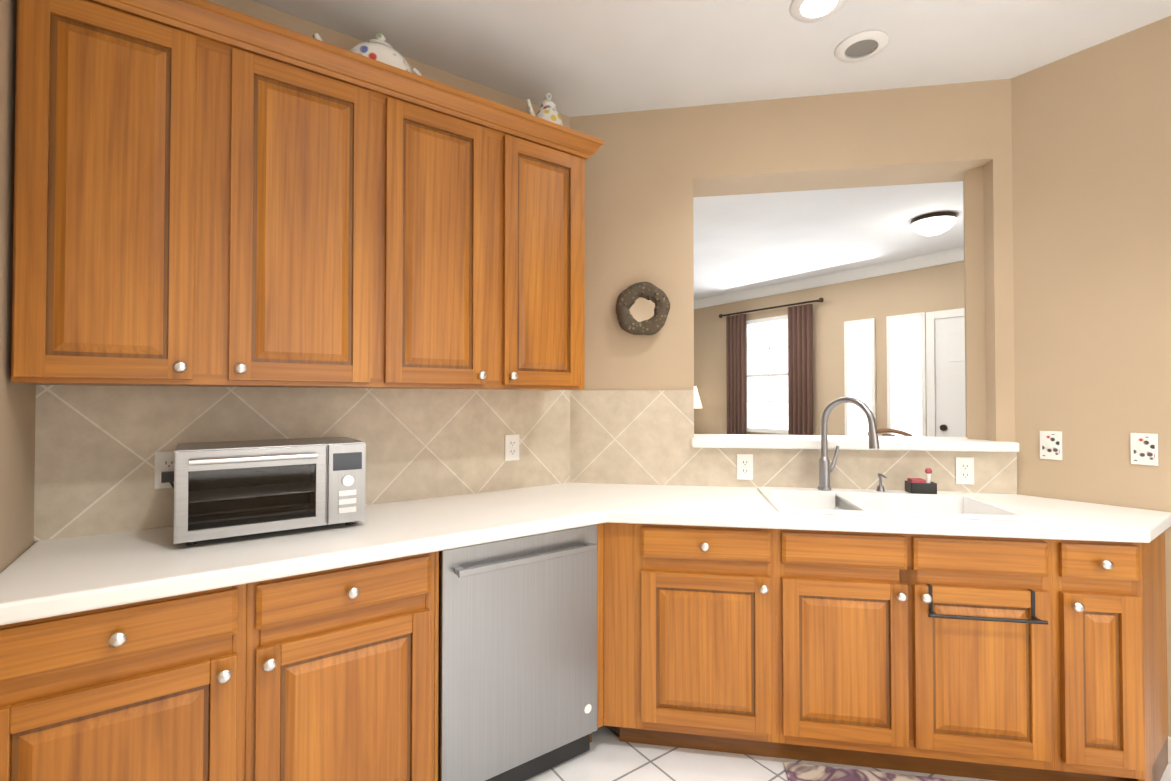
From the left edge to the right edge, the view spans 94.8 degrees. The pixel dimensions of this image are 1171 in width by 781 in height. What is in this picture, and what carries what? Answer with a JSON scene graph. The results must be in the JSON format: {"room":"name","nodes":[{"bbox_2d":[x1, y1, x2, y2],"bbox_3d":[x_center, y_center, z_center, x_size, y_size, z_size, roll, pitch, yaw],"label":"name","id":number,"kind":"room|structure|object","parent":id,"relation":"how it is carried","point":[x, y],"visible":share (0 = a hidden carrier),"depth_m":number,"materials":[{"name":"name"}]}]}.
{"room":"kitchen","nodes":[
{"label":"kitchen","id":0,"kind":"room"},
{"bbox_2d":[0,0,35,572],"bbox_3d":[-0.064,-0.050,-0.684,0.120,2.740,5.720,1,-1,-36],"label":"wall","id":1,"kind":"structure","parent":0,"point":[17,434],"depth_m":1.35,"materials":[{"name":"beige paint"}]},
{"bbox_2d":[34,0,569,542],"bbox_3d":[-0.834,-0.007,2.208,2.234,2.740,0.120,1,-1,-36],"label":"wall","id":2,"kind":"structure","parent":0,"point":[326,34],"depth_m":2.09,"materials":[{"name":"beige paint"}]},
{"bbox_2d":[11,0,222,386],"bbox_3d":[-1.337,-0.556,1.572,0.404,1.080,0.339,1,-1,-36],"label":"upper cabinet","id":3,"kind":"object","parent":2,"relation":"attached to","point":[208,194],"depth_m":1.43,"materials":[{"name":"brown wood"}]},
{"bbox_2d":[34,385,569,540],"bbox_3d":[-0.839,0.219,2.121,1.888,0.455,0.010,1,-1,-36],"label":"tile backsplash","id":4,"kind":"structure","parent":2,"relation":"attached to","point":[97,448],"depth_m":1.93,"materials":[{"name":"beige tile"}]},
{"bbox_2d":[155,451,173,488],"bbox_3d":[-1.349,0.256,1.743,0.072,0.118,0.008,1,-1,-36],"label":"electrical outlet","id":5,"kind":"object","parent":4,"relation":"attached to","point":[164,461],"visible":0.54,"depth_m":1.73,"materials":[{"name":"white plastic"}]},
{"bbox_2d":[505,434,518,460],"bbox_3d":[-0.336,0.262,2.468,0.072,0.118,0.008,1,-1,-36],"label":"electrical outlet","id":6,"kind":"object","parent":4,"relation":"attached to","point":[511,447],"visible":1,"depth_m":2.46,"materials":[{"name":"white plastic"}]},
{"bbox_2d":[219,8,386,387],"bbox_3d":[-0.985,-0.553,1.823,0.461,1.080,0.339,1,-1,-36],"label":"upper cabinet","id":7,"kind":"object","parent":2,"relation":"attached to","point":[303,120],"depth_m":1.68,"materials":[{"name":"brown wood"}]},
{"bbox_2d":[383,64,502,389],"bbox_3d":[-0.620,-0.549,2.084,0.436,1.080,0.339,1,-1,-36],"label":"upper cabinet","id":8,"kind":"object","parent":2,"relation":"attached to","point":[443,166],"depth_m":1.95,"materials":[{"name":"brown wood"}]},
{"bbox_2d":[313,33,422,76],"bbox_3d":[-0.778,-1.202,1.965,0.394,0.219,0.187,1,-1,-36],"label":"teapot","id":9,"kind":"object","parent":8,"relation":"on","point":[379,48],"visible":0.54,"depth_m":1.91,"materials":[{"name":"white ceramic"}]},
{"bbox_2d":[503,105,590,389],"bbox_3d":[-0.266,-0.545,2.338,0.434,1.080,0.339,1,-1,-36],"label":"upper cabinet","id":10,"kind":"object","parent":2,"relation":"attached to","point":[544,161],"depth_m":2.20,"materials":[{"name":"brown wood"}]},
{"bbox_2d":[526,93,562,125],"bbox_3d":[-0.171,-1.203,2.376,0.134,0.233,0.265,-1,-1,34],"label":"pot","id":11,"kind":"object","parent":10,"relation":"on","point":[547,111],"visible":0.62,"depth_m":2.34,"materials":[{"name":"ceramic"}]},
{"bbox_2d":[252,0,1170,299],"bbox_3d":[0.925,-1.409,3.414,6.634,0.100,11.600,1,-1,-36],"label":"ceiling","id":12,"kind":"structure","parent":0,"point":[574,58],"depth_m":2.23,"materials":[{"name":"paint"}]},
{"bbox_2d":[789,0,846,21],"bbox_3d":[0.830,-1.375,1.915,0.196,0.012,0.196,1,-1,-36],"label":"recessed light","id":13,"kind":"object","parent":12,"relation":"in","point":[809,10],"visible":1,"depth_m":1.94,"materials":[{"name":"white"}]},
{"bbox_2d":[834,30,888,62],"bbox_3d":[1.104,-1.371,2.156,0.196,0.012,0.196,1,-1,-36],"label":"recessed light","id":14,"kind":"object","parent":12,"relation":"in","point":[862,46],"visible":1,"depth_m":2.14,"materials":[{"name":"white"}]},
{"bbox_2d":[911,211,956,235],"bbox_3d":[2.716,-1.282,4.202,0.300,0.129,0.300,1,-1,-36],"label":"ceiling fixture","id":15,"kind":"object","parent":12,"relation":"attached to","point":[933,223],"visible":1,"depth_m":4.11,"materials":[{"name":"white glass"}]},
{"bbox_2d":[570,79,1014,493],"bbox_3d":[0.959,-0.001,2.630,2.100,2.740,0.250,0,-1,9],"label":"wall","id":16,"kind":"structure","parent":0,"point":[650,175],"depth_m":2.58,"materials":[{"name":"beige paint"}]},
{"bbox_2d":[616,282,669,334],"bbox_3d":[0.276,-0.394,2.590,0.261,0.258,0.057,0,-1,9],"label":"wreath","id":17,"kind":"object","parent":16,"relation":"attached to","point":[642,308],"visible":1,"depth_m":2.57,"materials":[{"name":"brown plant"}]},
{"bbox_2d":[570,390,1016,493],"bbox_3d":[0.898,0.225,2.505,1.980,0.455,0.010,0,-1,9],"label":"tile backsplash","id":18,"kind":"structure","parent":16,"relation":"attached to","point":[645,437],"depth_m":2.57,"materials":[{"name":"beige tile"}]},
{"bbox_2d":[737,454,752,479],"bbox_3d":[0.746,0.358,2.518,0.072,0.118,0.008,0,-1,9],"label":"electrical outlet","id":19,"kind":"object","parent":18,"relation":"attached to","point":[744,466],"visible":1,"depth_m":2.52,"materials":[{"name":"white plastic"}]},
{"bbox_2d":[955,457,973,484],"bbox_3d":[1.668,0.353,2.366,0.072,0.118,0.008,0,-1,10],"label":"electrical outlet","id":20,"kind":"object","parent":18,"relation":"attached to","point":[964,468],"visible":1,"depth_m":2.36,"materials":[{"name":"white plastic"}]},
{"bbox_2d":[692,434,1018,451],"bbox_3d":[1.205,0.247,2.581,1.375,0.042,0.350,0,-1,9],"label":"sill","id":21,"kind":"structure","parent":16,"relation":"attached to","point":[914,443],"depth_m":2.44,"materials":[{"name":"white"}]},
{"bbox_2d":[694,261,963,435],"bbox_3d":[3.508,0.038,5.242,0.120,2.740,11.200,1,-1,-36],"label":"wall","id":22,"kind":"structure","parent":0,"point":[880,299],"depth_m":6.12,"materials":[{"name":"beige paint"}]},
{"bbox_2d":[746,315,787,433],"bbox_3d":[2.312,-0.195,6.769,0.048,1.450,0.770,1,-1,-36],"label":"window","id":23,"kind":"structure","parent":22,"relation":"in","point":[766,375],"depth_m":6.81,"materials":[{"name":"white glass"}]},
{"bbox_2d":[719,298,823,317],"bbox_3d":[2.289,-1.025,6.758,0.111,0.056,1.516,1,-1,-36],"label":"curtain rod","id":24,"kind":"object","parent":22,"relation":"attached to","point":[805,302],"visible":1,"depth_m":6.64,"materials":[{"name":"brown metal"}]},
{"bbox_2d":[726,314,745,434],"bbox_3d":[1.991,0.210,7.107,0.060,2.410,0.304,1,-1,-36],"label":"curtain","id":25,"kind":"object","parent":24,"relation":"hanging from","point":[736,366],"visible":0.58,"depth_m":7.10,"materials":[{"name":"brown fabric"}]},
{"bbox_2d":[788,304,812,434],"bbox_3d":[2.535,0.199,6.347,0.060,2.410,0.314,1,-1,-36],"label":"curtain","id":26,"kind":"object","parent":24,"relation":"hanging from","point":[800,369],"visible":0.62,"depth_m":6.34,"materials":[{"name":"brown fabric"}]},
{"bbox_2d":[694,247,963,308],"bbox_3d":[3.423,-1.278,5.200,0.090,0.110,11.200,1,-1,-36],"label":"crown molding","id":27,"kind":"structure","parent":22,"relation":"attached to","point":[924,261],"depth_m":5.97,"materials":[{"name":"white"}]},
{"bbox_2d":[844,318,875,435],"bbox_3d":[2.982,0.202,5.846,0.026,1.940,0.330,1,-1,-36],"label":"sidelight window","id":28,"kind":"structure","parent":22,"relation":"in","point":[859,335],"depth_m":5.86,"materials":[{"name":"white glass"}]},
{"bbox_2d":[886,312,926,435],"bbox_3d":[3.257,0.196,5.462,0.026,1.940,0.365,1,-1,-36],"label":"sidelight window","id":29,"kind":"structure","parent":22,"relation":"in","point":[906,377],"depth_m":5.46,"materials":[{"name":"white glass"}]},
{"bbox_2d":[926,308,965,436],"bbox_3d":[3.627,0.315,4.861,0.121,2.175,1.000,1,-1,-36],"label":"entry door","id":30,"kind":"structure","parent":22,"relation":"in","point":[945,367],"depth_m":5.15,"materials":[{"name":"white"}]},
{"bbox_2d":[525,725,1170,780],"bbox_3d":[0.925,1.430,3.372,6.634,0.100,11.600,1,-1,-36],"label":"floor","id":31,"kind":"structure","parent":0,"point":[609,755],"depth_m":1.95,"materials":[{"name":"tile"}]},
{"bbox_2d":[0,551,438,780],"bbox_3d":[-1.024,0.920,1.602,0.993,0.868,0.620,1,-1,-36],"label":"base cabinet","id":32,"kind":"object","parent":31,"relation":"on","point":[329,675],"depth_m":1.36,"materials":[{"name":"brown wood"}]},
{"bbox_2d":[438,524,596,780],"bbox_3d":[-0.360,0.928,2.046,0.595,0.866,0.652,1,-1,-36],"label":"dishwasher","id":33,"kind":"object","parent":31,"relation":"on","point":[517,687],"visible":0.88,"depth_m":1.80,"materials":[{"name":"silver metal"}]},
{"bbox_2d":[632,523,803,759],"bbox_3d":[0.520,0.930,2.246,0.575,0.868,0.619,0,-1,9],"label":"base cabinet","id":34,"kind":"object","parent":31,"relation":"on","point":[718,612],"depth_m":1.95,"materials":[{"name":"brown wood"}]},
{"bbox_2d":[0,483,1170,624],"bbox_3d":[0.270,0.464,1.766,3.280,0.045,1.868,1,-1,-36],"label":"countertop","id":35,"kind":"structure","parent":34,"relation":"on","point":[50,578],"depth_m":1.73,"materials":[{"name":"white stone"}]},
{"bbox_2d":[161,437,365,544],"bbox_3d":[-1.025,0.304,1.724,0.542,0.271,0.400,1,-1,-36],"label":"toaster oven","id":36,"kind":"object","parent":35,"relation":"on","point":[225,489],"visible":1,"depth_m":1.65,"materials":[{"name":"metal"}]},
{"bbox_2d":[818,397,879,490],"bbox_3d":[1.107,0.231,2.287,0.190,0.410,0.248,0,-1,9],"label":"faucet","id":37,"kind":"object","parent":35,"relation":"on","point":[826,468],"visible":1,"depth_m":2.35,"materials":[{"name":"silver metal"}]},
{"bbox_2d":[757,487,1042,521],"bbox_3d":[1.161,0.533,2.133,0.850,0.199,0.520,0,-1,9],"label":"sink basin","id":38,"kind":"object","parent":35,"relation":"in","point":[904,503],"visible":0.44,"depth_m":2.25,"materials":[{"name":"white ceramic"}]},
{"bbox_2d":[876,473,887,491],"bbox_3d":[1.278,0.399,2.321,0.034,0.075,0.068,0,-1,9],"label":"soap dispenser","id":39,"kind":"object","parent":38,"relation":"on","point":[880,487],"visible":1,"depth_m":2.33,"materials":[{"name":"silver metal"}]},
{"bbox_2d":[905,468,936,493],"bbox_3d":[1.432,0.383,2.300,0.100,0.106,0.065,0,-1,9],"label":"sponge caddy","id":40,"kind":"object","parent":38,"relation":"on","point":[919,486],"visible":1,"depth_m":2.27,"materials":[{"name":"black plastic"}]},
{"bbox_2d":[783,762,961,780],"bbox_3d":[1.209,1.349,1.616,1.080,0.008,0.520,0,-1,9],"label":"rug","id":41,"kind":"object","parent":31,"relation":"on","point":[800,772],"visible":1,"depth_m":1.89,"materials":[{"name":"multicoloured fabric"}]},
{"bbox_2d":[867,428,912,435],"bbox_3d":[2.909,0.896,5.329,0.462,1.028,0.440,1,-1,-36],"label":"chair","id":42,"kind":"object","parent":31,"relation":"on","point":[890,430],"visible":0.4,"depth_m":5.42,"materials":[{"name":"brown wood"}]},
{"bbox_2d":[944,535,1159,780],"bbox_3d":[1.711,0.927,2.048,0.290,0.868,0.618,0,-1,9],"label":"base cabinet","id":43,"kind":"object","parent":31,"relation":"on","point":[1005,659],"depth_m":1.78,"materials":[{"name":"brown wood"}]},
{"bbox_2d":[1155,531,1167,779],"bbox_3d":[1.975,0.926,2.005,0.305,0.868,0.618,0,-1,9],"label":"base cabinet","id":44,"kind":"object","parent":31,"relation":"on","point":[1160,540],"depth_m":1.93,"materials":[{"name":"brown wood"}]},
{"bbox_3d":[1.417,1.073,7.444,0.540,0.735,0.540,1,-1,-36],"label":"side table","id":45,"kind":"object","parent":31,"relation":"on","visible":0},
{"bbox_2d":[694,386,701,407],"bbox_3d":[1.417,0.324,7.455,0.400,0.760,0.400,1,-1,-36],"label":"table lamp","id":46,"kind":"object","parent":45,"relation":"on","point":[697,403],"visible":0.04,"depth_m":7.33,"materials":[{"name":"white"}]},
{"bbox_2d":[965,16,1170,736],"bbox_3d":[3.094,-0.029,0.752,0.120,2.740,4.380,1,-1,-36],"label":"wall","id":47,"kind":"structure","parent":0,"point":[1091,164],"depth_m":2.15,"materials":[{"name":"beige paint"}]},
{"bbox_2d":[1040,431,1062,459],"bbox_3d":[1.939,0.229,2.244,0.018,0.118,0.072,1,-1,-36],"label":"switch plate","id":48,"kind":"object","parent":47,"relation":"attached to","point":[1050,444],"visible":1,"depth_m":2.24,"materials":[{"name":"white plastic"}]},
{"bbox_2d":[1130,433,1157,465],"bbox_3d":[2.098,0.220,2.022,0.018,0.118,0.072,1,-1,-36],"label":"switch plate","id":49,"kind":"object","parent":47,"relation":"attached to","point":[1144,448],"visible":1,"depth_m":2.02,"materials":[{"name":"white plastic"}]},
{"bbox_2d":[1168,736,1170,763],"bbox_3d":[2.015,1.314,2.126,0.013,0.095,0.498,1,-1,-36],"label":"baseboard","id":50,"kind":"structure","parent":47,"relation":"attached to","point":[1169,750],"depth_m":1.95,"materials":[{"name":"white"}]}
]}

